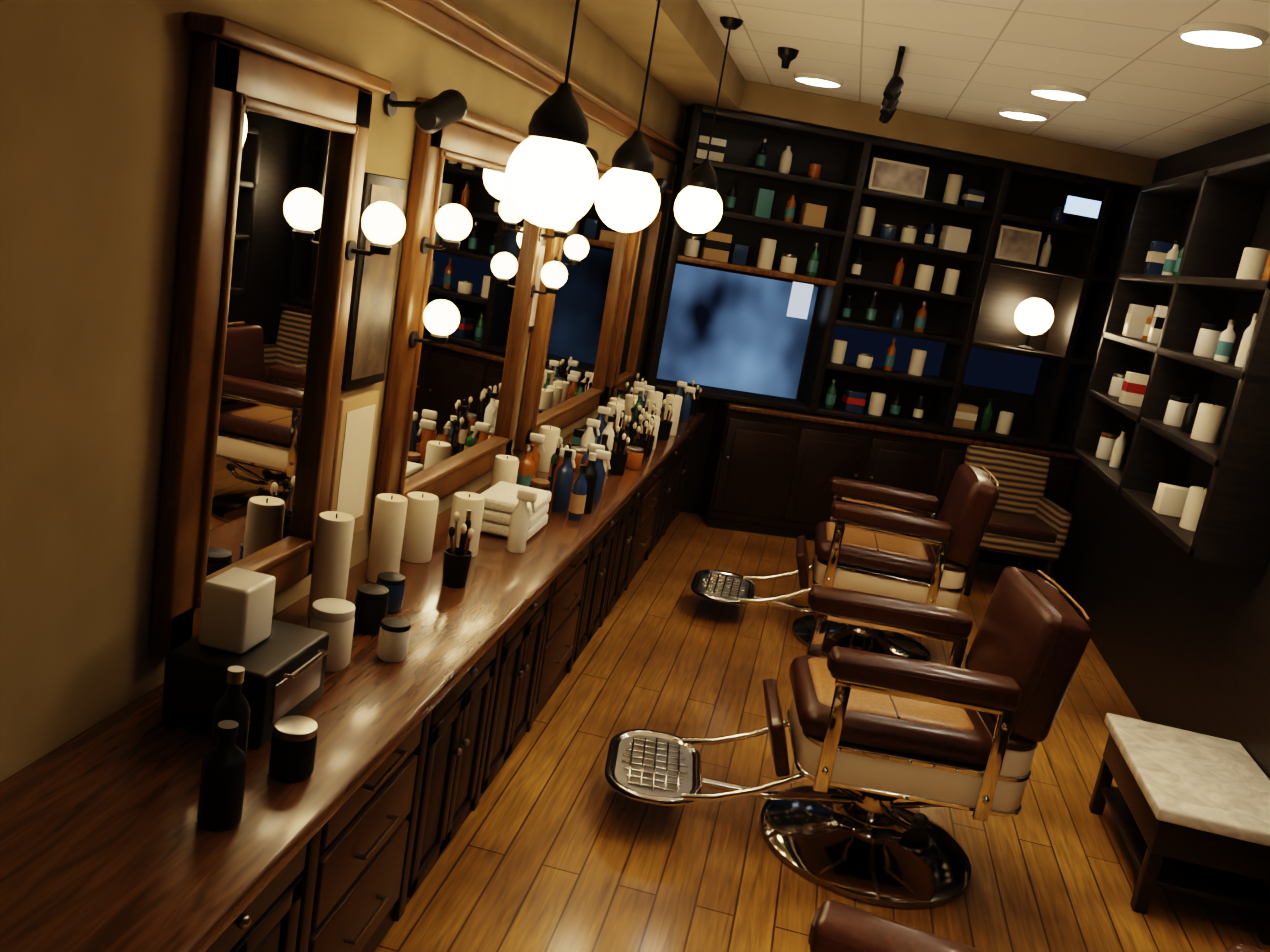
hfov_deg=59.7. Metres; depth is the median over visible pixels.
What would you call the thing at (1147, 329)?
bottle
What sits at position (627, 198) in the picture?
globe pendant light
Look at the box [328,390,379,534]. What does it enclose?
wall panel
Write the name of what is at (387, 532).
candle
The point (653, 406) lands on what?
cup
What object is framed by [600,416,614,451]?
bottle
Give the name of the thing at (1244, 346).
bottle
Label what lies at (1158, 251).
jar
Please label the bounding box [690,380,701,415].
cup
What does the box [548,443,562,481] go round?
bottle
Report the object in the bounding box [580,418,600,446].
spray bottle
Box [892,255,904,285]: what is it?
bottle
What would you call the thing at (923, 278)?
candle
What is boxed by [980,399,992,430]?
bottle
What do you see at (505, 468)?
candle
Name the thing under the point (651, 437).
cup
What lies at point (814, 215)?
shelf box
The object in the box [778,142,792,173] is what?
bottle
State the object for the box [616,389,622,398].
bottle
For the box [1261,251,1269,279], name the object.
bottle
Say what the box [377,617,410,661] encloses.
jar
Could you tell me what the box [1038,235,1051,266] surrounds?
bottle
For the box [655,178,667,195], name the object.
sconce
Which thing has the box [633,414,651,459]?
cup
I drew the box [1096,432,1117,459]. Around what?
jar
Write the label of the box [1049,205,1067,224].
jar
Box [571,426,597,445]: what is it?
product box
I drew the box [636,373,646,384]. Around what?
cup
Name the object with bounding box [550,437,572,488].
spray bottle
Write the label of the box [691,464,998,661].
barber chair
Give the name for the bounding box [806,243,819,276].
bottle
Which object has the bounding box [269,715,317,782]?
jar
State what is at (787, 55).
spotlight
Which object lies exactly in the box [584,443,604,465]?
spray bottle
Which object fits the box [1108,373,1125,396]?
jar
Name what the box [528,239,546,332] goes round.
picture frame
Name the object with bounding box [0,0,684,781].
wall
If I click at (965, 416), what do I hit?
shelf box
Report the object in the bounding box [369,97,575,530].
mirror
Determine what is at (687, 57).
soffit
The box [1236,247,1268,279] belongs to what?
candle
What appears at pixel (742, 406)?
countertop
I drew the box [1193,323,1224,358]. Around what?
jar
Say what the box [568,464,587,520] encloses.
bottle
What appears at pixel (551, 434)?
candle
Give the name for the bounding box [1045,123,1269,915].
wall
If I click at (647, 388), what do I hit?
spray bottle
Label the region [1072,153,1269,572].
shelving
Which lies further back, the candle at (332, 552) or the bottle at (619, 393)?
the bottle at (619, 393)
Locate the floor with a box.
[374,511,1269,951]
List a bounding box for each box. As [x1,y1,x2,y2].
[161,567,328,747]
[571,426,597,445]
[695,135,726,161]
[700,231,731,262]
[729,243,748,265]
[751,188,774,218]
[798,203,826,227]
[841,389,866,413]
[938,225,971,252]
[953,403,978,429]
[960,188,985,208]
[1119,371,1149,406]
[1122,304,1153,338]
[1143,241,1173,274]
[1147,305,1167,343]
[1152,483,1188,517]
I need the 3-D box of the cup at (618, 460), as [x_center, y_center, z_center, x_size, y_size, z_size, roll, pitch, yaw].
[-0.077,-0.125,5.486,0.090,0.236,0.090,12,13,9]
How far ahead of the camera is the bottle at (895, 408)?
8.39 m
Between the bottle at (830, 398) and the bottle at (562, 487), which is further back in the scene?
the bottle at (830, 398)
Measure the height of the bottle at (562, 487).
0.260 m
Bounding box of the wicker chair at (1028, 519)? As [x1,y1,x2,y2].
[963,445,1072,595]
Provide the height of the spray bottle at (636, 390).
0.231 m
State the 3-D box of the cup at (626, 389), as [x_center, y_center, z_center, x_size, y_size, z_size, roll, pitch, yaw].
[-0.042,-0.476,7.048,0.090,0.236,0.090,12,13,9]
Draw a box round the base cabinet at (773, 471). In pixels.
[699,399,802,535]
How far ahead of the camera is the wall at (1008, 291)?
8.32 m
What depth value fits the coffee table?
4.07 m
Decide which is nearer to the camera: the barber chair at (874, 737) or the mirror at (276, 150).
the mirror at (276, 150)
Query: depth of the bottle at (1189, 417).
5.53 m
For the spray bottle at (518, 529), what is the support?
on the countertop at (108, 843)
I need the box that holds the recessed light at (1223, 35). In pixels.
[1178,22,1268,48]
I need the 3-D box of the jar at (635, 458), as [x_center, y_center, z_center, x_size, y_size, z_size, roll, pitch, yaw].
[-0.007,-0.094,5.698,0.098,0.106,0.097,12,13,9]
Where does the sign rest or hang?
attached to the shelving at (1058, 378)
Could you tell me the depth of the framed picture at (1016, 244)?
8.10 m
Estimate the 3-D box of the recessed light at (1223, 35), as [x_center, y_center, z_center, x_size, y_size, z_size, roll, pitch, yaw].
[2.207,-1.652,4.167,0.312,0.033,0.312,12,13,9]
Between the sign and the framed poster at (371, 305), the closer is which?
the framed poster at (371, 305)
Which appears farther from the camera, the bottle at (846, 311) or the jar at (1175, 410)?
the bottle at (846, 311)
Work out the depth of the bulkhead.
7.75 m
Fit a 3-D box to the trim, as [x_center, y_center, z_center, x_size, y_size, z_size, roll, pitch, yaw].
[-0.696,-1.248,2.693,0.090,0.092,10.880,12,13,9]
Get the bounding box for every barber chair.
[604,567,1090,907]
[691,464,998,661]
[808,900,1264,951]
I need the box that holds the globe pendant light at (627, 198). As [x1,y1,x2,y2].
[595,0,660,232]
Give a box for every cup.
[442,512,473,587]
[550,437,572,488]
[608,426,629,475]
[612,405,626,449]
[621,416,639,450]
[624,382,634,399]
[627,399,644,438]
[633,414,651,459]
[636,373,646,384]
[640,412,656,456]
[645,399,657,414]
[657,399,674,439]
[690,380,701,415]
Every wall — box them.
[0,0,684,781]
[639,107,1112,513]
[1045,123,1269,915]
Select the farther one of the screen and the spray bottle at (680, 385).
the screen
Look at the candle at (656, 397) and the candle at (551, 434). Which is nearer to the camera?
the candle at (551, 434)
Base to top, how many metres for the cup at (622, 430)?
0.236 m
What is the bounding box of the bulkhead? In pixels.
[740,80,1157,186]
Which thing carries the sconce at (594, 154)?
attached to the wall at (94, 100)
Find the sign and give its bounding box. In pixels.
[1062,194,1101,219]
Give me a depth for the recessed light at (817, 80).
6.80 m
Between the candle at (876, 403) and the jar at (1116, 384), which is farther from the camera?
the candle at (876, 403)
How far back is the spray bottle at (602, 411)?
5.99 m
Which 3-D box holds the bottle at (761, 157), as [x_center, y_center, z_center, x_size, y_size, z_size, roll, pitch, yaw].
[0.898,-2.277,7.844,0.069,0.217,0.069,8,13,-9]
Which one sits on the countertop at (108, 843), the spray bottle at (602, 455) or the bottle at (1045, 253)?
the spray bottle at (602, 455)
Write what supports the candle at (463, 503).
on the countertop at (108, 843)
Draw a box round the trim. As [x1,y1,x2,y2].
[369,0,684,164]
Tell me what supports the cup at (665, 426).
on the countertop at (108, 843)
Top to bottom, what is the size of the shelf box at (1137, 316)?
0.200 m
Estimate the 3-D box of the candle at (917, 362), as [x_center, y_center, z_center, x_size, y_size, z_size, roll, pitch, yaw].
[2.128,-0.861,8.345,0.109,0.198,0.109,8,13,-9]
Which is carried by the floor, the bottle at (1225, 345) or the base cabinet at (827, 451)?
the base cabinet at (827, 451)
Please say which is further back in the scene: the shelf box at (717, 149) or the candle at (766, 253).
the candle at (766, 253)
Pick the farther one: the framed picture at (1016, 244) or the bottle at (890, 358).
the bottle at (890, 358)
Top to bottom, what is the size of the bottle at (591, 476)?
0.257 m
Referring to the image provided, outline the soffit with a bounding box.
[569,0,744,111]
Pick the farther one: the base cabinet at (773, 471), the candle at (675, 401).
the base cabinet at (773, 471)
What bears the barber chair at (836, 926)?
on the floor
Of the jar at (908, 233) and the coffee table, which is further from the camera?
the jar at (908, 233)
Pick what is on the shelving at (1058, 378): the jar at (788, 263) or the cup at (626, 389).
the jar at (788, 263)
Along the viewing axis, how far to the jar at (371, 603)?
3.05 m
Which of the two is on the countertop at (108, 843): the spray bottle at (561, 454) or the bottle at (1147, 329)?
the spray bottle at (561, 454)
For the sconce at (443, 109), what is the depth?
3.13 m
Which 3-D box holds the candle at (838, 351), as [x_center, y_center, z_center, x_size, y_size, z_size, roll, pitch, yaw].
[1.518,-0.931,8.253,0.103,0.174,0.103,8,13,-9]
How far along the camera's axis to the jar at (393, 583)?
3.24 m
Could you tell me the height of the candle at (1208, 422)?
0.181 m
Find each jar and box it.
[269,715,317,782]
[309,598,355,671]
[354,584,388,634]
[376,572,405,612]
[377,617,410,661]
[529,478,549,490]
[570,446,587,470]
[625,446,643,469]
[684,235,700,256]
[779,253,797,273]
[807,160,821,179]
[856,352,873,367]
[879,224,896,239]
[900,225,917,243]
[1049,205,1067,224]
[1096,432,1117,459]
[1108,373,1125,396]
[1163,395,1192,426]
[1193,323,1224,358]
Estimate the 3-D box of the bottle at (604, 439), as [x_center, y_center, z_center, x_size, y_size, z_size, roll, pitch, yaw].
[-0.160,-0.097,5.355,0.065,0.212,0.065,12,13,9]
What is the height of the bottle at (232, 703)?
0.240 m
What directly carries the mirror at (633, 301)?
attached to the wall at (94, 100)
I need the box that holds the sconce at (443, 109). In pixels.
[384,89,467,132]
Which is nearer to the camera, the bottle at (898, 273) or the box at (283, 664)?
the box at (283, 664)
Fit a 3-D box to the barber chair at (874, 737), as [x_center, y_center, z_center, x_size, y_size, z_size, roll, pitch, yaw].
[0.704,0.815,3.995,1.517,1.102,0.856,10,13,1]
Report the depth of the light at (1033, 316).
8.27 m
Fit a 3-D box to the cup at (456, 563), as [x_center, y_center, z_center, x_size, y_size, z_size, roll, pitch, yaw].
[-0.564,0.235,3.547,0.090,0.236,0.090,12,13,9]
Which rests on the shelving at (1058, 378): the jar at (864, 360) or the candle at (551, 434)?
the jar at (864, 360)
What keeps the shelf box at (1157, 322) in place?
on the shelving at (1233, 524)
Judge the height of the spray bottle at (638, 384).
0.231 m
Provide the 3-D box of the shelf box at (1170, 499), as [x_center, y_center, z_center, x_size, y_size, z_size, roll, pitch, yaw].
[2.696,0.128,5.490,0.195,0.140,0.105,12,13,9]
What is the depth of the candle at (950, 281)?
8.16 m
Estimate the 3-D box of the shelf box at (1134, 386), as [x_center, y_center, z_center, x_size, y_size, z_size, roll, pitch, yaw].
[2.996,-0.507,6.563,0.187,0.188,0.113,12,13,9]
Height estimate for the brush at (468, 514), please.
0.200 m
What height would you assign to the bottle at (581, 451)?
0.106 m
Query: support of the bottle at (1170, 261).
on the shelving at (1233, 524)
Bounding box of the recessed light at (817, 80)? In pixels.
[794,73,842,86]
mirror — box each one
[149,11,405,656]
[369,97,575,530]
[515,161,659,450]
[603,188,671,401]
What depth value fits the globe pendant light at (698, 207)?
5.62 m
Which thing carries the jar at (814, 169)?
on the shelving at (1058, 378)
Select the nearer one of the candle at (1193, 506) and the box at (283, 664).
the box at (283, 664)
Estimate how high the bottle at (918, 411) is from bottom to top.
0.188 m
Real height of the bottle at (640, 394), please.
0.263 m
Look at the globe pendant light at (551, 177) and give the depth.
2.89 m
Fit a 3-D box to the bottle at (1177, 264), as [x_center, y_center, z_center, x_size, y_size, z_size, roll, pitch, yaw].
[3.092,-1.224,6.228,0.079,0.226,0.079,12,13,9]
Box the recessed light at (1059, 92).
[1029,84,1089,100]
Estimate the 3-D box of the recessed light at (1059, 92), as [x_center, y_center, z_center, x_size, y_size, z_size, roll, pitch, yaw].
[2.264,-2.042,5.917,0.312,0.033,0.312,12,13,9]
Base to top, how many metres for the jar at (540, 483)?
0.134 m
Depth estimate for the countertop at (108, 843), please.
2.56 m
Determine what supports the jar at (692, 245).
on the shelving at (1058, 378)
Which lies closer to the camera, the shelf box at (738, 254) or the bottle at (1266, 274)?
the bottle at (1266, 274)
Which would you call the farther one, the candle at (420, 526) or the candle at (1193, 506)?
the candle at (1193, 506)
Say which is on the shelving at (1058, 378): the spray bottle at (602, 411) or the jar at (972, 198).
the jar at (972, 198)
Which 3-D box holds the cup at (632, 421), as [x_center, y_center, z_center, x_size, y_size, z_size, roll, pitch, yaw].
[0.004,-0.323,6.413,0.090,0.236,0.090,12,13,9]
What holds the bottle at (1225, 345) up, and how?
on the shelving at (1233, 524)
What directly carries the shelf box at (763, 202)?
on the shelving at (1058, 378)
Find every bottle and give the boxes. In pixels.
[197,720,246,831]
[210,666,250,755]
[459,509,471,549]
[506,488,536,552]
[516,444,535,486]
[524,433,544,477]
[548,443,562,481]
[551,448,575,499]
[551,450,573,512]
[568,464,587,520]
[578,443,590,476]
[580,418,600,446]
[583,452,597,513]
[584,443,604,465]
[594,449,610,502]
[596,406,610,444]
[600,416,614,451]
[600,434,608,474]
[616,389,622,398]
[632,381,644,393]
[633,387,644,400]
[634,391,642,420]
[641,385,654,420]
[675,381,687,397]
[679,386,695,420]
[724,180,736,211]
[755,138,766,169]
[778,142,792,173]
[783,192,795,222]
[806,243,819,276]
[824,379,836,408]
[841,295,851,320]
[850,249,862,278]
[865,291,877,324]
[883,338,896,370]
[889,392,901,417]
[891,302,904,328]
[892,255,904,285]
[912,396,924,420]
[913,301,927,332]
[923,221,935,246]
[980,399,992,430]
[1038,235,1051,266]
[1109,427,1126,467]
[1142,307,1155,340]
[1161,240,1180,274]
[1173,239,1186,275]
[1180,394,1201,433]
[1214,320,1235,362]
[1235,313,1257,366]
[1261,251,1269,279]
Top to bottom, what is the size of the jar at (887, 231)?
0.106 m
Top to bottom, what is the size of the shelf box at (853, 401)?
0.156 m
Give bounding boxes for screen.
[657,263,1070,398]
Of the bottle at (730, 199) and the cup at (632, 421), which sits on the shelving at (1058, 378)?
the bottle at (730, 199)
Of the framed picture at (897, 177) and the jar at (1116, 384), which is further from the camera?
the framed picture at (897, 177)
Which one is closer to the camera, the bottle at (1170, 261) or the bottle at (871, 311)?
the bottle at (1170, 261)
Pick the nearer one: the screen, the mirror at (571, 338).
the mirror at (571, 338)
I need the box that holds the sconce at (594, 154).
[586,147,598,164]
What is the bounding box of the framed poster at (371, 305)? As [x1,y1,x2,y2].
[341,172,406,390]
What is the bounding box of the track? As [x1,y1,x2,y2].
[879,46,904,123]
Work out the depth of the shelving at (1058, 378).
8.13 m
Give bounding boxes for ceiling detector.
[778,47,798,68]
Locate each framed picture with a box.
[868,157,928,198]
[994,225,1041,264]
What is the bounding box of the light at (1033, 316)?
[1014,298,1053,350]
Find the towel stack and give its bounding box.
[480,481,551,539]
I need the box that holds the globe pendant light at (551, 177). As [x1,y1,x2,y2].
[505,0,597,227]
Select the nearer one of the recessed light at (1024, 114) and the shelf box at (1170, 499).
the shelf box at (1170, 499)
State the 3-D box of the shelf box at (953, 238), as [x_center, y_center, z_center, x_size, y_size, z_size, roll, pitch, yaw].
[2.346,-1.738,8.128,0.182,0.172,0.119,8,13,-9]
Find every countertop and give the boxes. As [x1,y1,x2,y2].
[0,405,705,951]
[723,400,1078,458]
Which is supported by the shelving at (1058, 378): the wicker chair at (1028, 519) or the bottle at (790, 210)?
the bottle at (790, 210)
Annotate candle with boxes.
[307,511,354,618]
[366,493,407,582]
[401,492,438,562]
[446,492,484,556]
[491,455,518,486]
[537,426,560,472]
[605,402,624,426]
[609,397,624,404]
[621,394,637,428]
[640,414,659,449]
[645,390,662,416]
[664,394,682,435]
[756,238,776,269]
[830,339,847,363]
[855,206,875,235]
[867,392,885,415]
[907,348,926,375]
[914,264,934,290]
[941,268,960,294]
[942,174,962,204]
[995,411,1013,434]
[1179,486,1206,531]
[1190,403,1226,442]
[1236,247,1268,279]
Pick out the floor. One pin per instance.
(558, 843)
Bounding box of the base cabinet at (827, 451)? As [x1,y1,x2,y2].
[779,419,946,540]
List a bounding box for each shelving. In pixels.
[641,103,1139,451]
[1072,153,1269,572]
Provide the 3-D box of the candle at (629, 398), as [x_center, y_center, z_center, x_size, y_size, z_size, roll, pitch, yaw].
[-0.025,-0.387,6.712,0.097,0.218,0.097,12,13,9]
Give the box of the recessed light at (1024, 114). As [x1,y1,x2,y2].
[998,107,1049,120]
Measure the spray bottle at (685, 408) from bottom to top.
0.231 m
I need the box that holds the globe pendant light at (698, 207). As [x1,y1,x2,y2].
[674,16,742,233]
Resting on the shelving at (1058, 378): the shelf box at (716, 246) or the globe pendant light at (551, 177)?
the shelf box at (716, 246)
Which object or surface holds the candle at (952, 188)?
on the shelving at (1058, 378)
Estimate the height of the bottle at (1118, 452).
0.251 m
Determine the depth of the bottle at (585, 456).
5.15 m
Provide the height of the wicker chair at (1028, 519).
0.965 m
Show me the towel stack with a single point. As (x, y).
(501, 501)
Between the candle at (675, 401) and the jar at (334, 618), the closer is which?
the jar at (334, 618)
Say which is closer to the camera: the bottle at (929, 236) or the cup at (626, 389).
the cup at (626, 389)
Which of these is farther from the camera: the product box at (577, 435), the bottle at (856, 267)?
the bottle at (856, 267)
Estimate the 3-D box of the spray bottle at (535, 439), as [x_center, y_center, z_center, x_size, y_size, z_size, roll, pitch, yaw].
[-0.458,-0.078,5.009,0.090,0.231,0.069,12,13,9]
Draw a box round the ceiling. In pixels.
[697,0,1269,159]
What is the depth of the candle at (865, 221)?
8.00 m
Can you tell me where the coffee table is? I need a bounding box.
[1089,713,1269,944]
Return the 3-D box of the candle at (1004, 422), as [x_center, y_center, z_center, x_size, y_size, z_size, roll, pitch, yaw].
[2.851,-0.414,8.537,0.106,0.171,0.106,8,13,-9]
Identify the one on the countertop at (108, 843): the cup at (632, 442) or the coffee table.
the cup at (632, 442)
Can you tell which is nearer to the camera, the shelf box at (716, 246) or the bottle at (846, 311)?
the shelf box at (716, 246)
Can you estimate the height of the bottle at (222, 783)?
0.200 m
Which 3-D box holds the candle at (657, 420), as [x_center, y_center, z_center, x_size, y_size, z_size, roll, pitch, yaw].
[0.080,-0.254,6.271,0.104,0.190,0.104,12,13,9]
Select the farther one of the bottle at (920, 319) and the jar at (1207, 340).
the bottle at (920, 319)
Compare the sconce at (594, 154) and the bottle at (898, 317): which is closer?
the sconce at (594, 154)
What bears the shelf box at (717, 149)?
on the shelving at (1058, 378)
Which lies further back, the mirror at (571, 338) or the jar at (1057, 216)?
the jar at (1057, 216)
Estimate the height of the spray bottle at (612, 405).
0.221 m
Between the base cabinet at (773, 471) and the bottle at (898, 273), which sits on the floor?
the base cabinet at (773, 471)
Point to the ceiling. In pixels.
(1148, 79)
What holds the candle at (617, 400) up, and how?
on the countertop at (108, 843)

